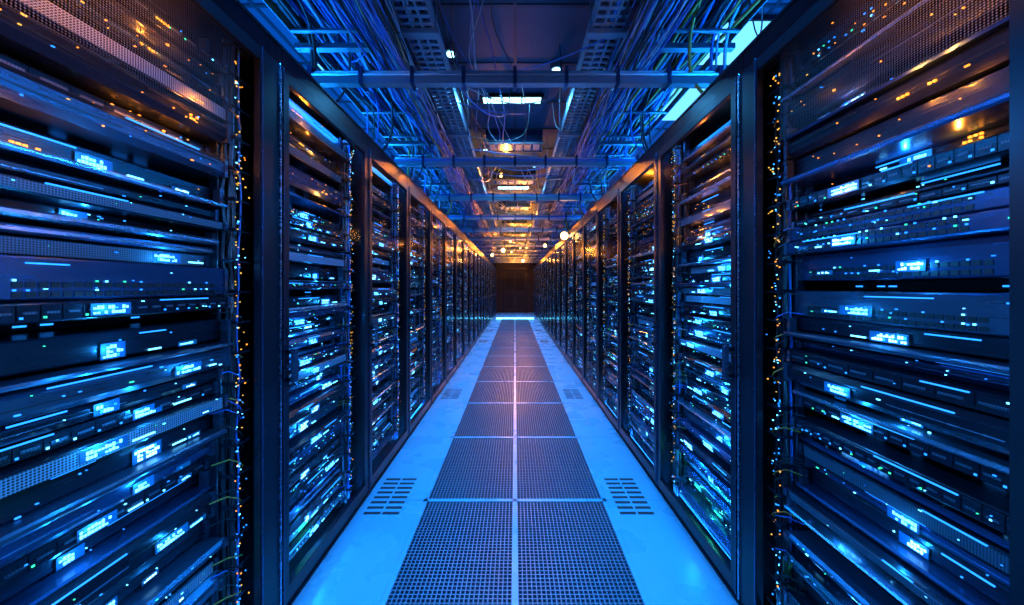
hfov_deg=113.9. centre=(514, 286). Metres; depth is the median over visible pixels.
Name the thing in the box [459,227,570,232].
strut
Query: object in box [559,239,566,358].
rack
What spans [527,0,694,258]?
cable bundle
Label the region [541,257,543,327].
rack
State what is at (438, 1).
cable bundle
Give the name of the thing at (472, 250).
rack
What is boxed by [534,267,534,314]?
rack
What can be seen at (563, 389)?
floor vent grille
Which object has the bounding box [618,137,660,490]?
rack
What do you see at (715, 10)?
cable bundle
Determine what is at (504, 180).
air duct
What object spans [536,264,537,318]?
rack
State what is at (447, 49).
recessed light
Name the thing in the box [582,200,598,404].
rack
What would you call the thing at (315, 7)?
hanging cable
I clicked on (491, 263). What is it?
rack
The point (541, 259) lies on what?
rack
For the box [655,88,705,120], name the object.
ceiling light
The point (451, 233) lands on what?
rack
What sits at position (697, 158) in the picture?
rack
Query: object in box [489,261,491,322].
rack
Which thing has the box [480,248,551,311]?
wall
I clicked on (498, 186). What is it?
ceiling light
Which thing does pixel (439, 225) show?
rack
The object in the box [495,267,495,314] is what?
rack
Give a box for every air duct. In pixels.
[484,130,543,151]
[492,170,536,184]
[498,201,530,209]
[501,220,527,225]
[504,232,524,235]
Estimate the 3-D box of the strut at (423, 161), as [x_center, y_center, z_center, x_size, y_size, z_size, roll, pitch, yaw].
[0.000,-1.055,3.005,2.500,0.250,0.090,0,0,0]
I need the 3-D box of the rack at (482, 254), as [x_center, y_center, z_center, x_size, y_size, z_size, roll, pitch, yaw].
[-1.342,0.170,9.125,1.016,2.200,0.750,0,0,0]
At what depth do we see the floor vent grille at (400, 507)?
2.02 m
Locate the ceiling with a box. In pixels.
[239,0,790,247]
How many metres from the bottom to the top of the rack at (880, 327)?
2.200 m
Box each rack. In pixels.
[0,0,281,604]
[275,40,369,604]
[365,133,409,496]
[406,175,431,439]
[429,199,446,406]
[444,215,456,385]
[455,225,464,370]
[463,234,469,359]
[469,240,474,351]
[474,245,478,344]
[478,249,481,338]
[481,252,483,334]
[483,255,486,329]
[486,257,488,327]
[488,259,489,324]
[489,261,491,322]
[491,263,492,317]
[492,264,493,318]
[494,266,494,315]
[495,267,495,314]
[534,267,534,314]
[535,266,535,315]
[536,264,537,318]
[537,263,538,317]
[538,262,539,321]
[540,259,541,324]
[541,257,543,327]
[543,255,545,328]
[545,252,548,334]
[548,249,551,338]
[551,245,555,344]
[555,240,560,350]
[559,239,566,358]
[565,226,573,369]
[572,216,584,384]
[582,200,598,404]
[596,177,621,436]
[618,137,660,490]
[656,51,743,604]
[737,0,1023,604]
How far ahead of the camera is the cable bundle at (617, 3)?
1.94 m
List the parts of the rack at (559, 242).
rack door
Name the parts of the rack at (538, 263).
rack door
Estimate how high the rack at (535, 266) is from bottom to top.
2.200 m
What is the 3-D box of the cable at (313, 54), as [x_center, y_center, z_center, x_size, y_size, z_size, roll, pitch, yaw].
[0.000,-1.165,8.079,2.330,0.465,14.646,0,0,0]
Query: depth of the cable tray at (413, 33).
2.36 m
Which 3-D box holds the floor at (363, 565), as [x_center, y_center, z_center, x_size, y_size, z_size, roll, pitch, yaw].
[0.000,1.330,7.550,4.100,0.120,18.300,0,0,0]
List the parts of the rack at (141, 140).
rack door pane, cabinet frame, rack door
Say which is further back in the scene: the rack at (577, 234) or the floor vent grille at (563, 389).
the rack at (577, 234)
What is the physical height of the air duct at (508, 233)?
0.178 m
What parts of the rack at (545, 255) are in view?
rack door, cabinet frame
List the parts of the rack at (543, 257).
rack door, cabinet frame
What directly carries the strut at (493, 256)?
on the rack at (491, 263)
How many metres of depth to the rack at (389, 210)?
2.48 m
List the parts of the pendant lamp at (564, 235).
bulb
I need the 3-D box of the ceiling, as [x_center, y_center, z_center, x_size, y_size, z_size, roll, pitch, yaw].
[0.000,-1.994,7.550,4.300,0.112,18.500,0,0,0]
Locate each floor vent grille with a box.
[363,478,416,513]
[440,389,462,398]
[563,389,583,398]
[604,478,653,513]
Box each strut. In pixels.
[307,66,722,91]
[390,155,639,167]
[426,193,603,201]
[447,214,583,220]
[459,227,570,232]
[467,236,561,240]
[475,243,555,246]
[479,249,549,251]
[484,253,546,254]
[487,256,542,257]
[488,258,541,260]
[490,261,538,262]
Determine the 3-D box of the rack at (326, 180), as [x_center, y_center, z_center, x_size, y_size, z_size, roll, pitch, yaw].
[-1.342,0.170,1.625,1.016,2.200,0.750,0,0,0]
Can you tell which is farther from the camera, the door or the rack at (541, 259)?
the door
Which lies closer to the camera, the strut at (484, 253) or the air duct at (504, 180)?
the air duct at (504, 180)
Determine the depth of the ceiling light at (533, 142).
4.10 m
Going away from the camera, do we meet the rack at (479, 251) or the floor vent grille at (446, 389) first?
the floor vent grille at (446, 389)
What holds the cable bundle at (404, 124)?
in the cable tray at (303, 46)
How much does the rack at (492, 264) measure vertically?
2.200 m
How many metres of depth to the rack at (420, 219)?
3.33 m
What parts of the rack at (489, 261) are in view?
cabinet frame, rack door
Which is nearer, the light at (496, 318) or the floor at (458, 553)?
the floor at (458, 553)
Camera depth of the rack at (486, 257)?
10.96 m
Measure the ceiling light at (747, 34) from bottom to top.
0.036 m
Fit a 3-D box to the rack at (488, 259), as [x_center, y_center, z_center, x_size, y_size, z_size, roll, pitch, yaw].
[-1.342,0.170,11.375,1.016,2.200,0.750,0,0,0]
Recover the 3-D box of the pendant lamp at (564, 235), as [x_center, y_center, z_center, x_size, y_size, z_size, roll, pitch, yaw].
[0.800,-0.927,5.400,0.120,0.315,0.120,0,0,0]
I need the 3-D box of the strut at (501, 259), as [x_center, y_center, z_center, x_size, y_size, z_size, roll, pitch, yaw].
[0.000,-1.055,13.805,2.500,0.250,0.090,0,0,0]
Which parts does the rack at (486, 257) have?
cabinet frame, rack door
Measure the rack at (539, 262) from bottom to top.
2.200 m
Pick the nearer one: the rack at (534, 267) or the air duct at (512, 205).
the air duct at (512, 205)
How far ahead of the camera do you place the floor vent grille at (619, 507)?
2.02 m
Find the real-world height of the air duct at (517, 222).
0.178 m
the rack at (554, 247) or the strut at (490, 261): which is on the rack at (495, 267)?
the strut at (490, 261)
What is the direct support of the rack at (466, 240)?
on the floor at (363, 565)
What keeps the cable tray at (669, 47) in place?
hanging from the ceiling
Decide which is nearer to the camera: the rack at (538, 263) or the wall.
the rack at (538, 263)
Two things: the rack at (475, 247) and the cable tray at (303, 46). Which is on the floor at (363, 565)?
the rack at (475, 247)
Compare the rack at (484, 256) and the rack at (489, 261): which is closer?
the rack at (484, 256)
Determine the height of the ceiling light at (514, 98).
0.036 m
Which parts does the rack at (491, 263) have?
rack door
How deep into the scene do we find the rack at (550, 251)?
8.76 m
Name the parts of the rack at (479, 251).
rack door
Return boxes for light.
[445,44,456,57]
[480,94,543,103]
[496,318,533,318]
[497,185,529,188]
[551,61,561,70]
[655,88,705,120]
[698,15,775,65]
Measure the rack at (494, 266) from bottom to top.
2.200 m
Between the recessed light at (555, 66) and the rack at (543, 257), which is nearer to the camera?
the recessed light at (555, 66)
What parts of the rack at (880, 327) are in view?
cabinet frame, rack door pane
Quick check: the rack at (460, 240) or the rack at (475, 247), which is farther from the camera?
the rack at (475, 247)
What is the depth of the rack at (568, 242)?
5.75 m
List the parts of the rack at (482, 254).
rack door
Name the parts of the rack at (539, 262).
cabinet frame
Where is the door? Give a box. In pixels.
[503,268,526,311]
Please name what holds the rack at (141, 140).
on the floor at (363, 565)
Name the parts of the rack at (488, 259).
rack door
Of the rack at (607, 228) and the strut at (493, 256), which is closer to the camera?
the rack at (607, 228)
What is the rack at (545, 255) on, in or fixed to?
on the floor at (363, 565)
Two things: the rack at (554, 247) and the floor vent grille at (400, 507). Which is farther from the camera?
the rack at (554, 247)
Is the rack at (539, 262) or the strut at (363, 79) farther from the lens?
the rack at (539, 262)
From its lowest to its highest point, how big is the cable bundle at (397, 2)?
0.094 m
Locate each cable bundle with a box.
[275,0,494,256]
[331,0,501,258]
[396,1,469,145]
[437,0,535,252]
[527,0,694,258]
[528,0,630,252]
[533,0,761,256]
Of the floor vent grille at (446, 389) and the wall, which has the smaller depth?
the floor vent grille at (446, 389)
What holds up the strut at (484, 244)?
on the rack at (482, 254)
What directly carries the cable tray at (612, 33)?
hanging from the ceiling
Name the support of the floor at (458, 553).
on the floor at (363, 565)
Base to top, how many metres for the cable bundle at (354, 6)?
0.262 m
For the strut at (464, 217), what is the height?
0.250 m
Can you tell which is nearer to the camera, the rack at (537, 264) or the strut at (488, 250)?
the strut at (488, 250)
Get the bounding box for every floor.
[292,312,737,604]
[385,319,644,604]
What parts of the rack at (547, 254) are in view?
rack door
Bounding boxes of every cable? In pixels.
[293,0,740,262]
[313,0,763,256]
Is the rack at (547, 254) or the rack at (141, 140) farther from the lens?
the rack at (547, 254)
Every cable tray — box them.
[263,0,496,258]
[391,0,506,258]
[523,0,633,258]
[532,0,766,258]
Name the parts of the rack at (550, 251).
rack door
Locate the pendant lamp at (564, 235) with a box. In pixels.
[561,220,567,239]
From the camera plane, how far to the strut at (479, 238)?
7.78 m
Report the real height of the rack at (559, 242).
2.200 m
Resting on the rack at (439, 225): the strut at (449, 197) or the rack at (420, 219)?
the strut at (449, 197)
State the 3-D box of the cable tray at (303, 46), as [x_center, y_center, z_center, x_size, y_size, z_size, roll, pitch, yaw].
[-0.935,-1.615,7.450,0.490,0.669,17.900,0,0,0]

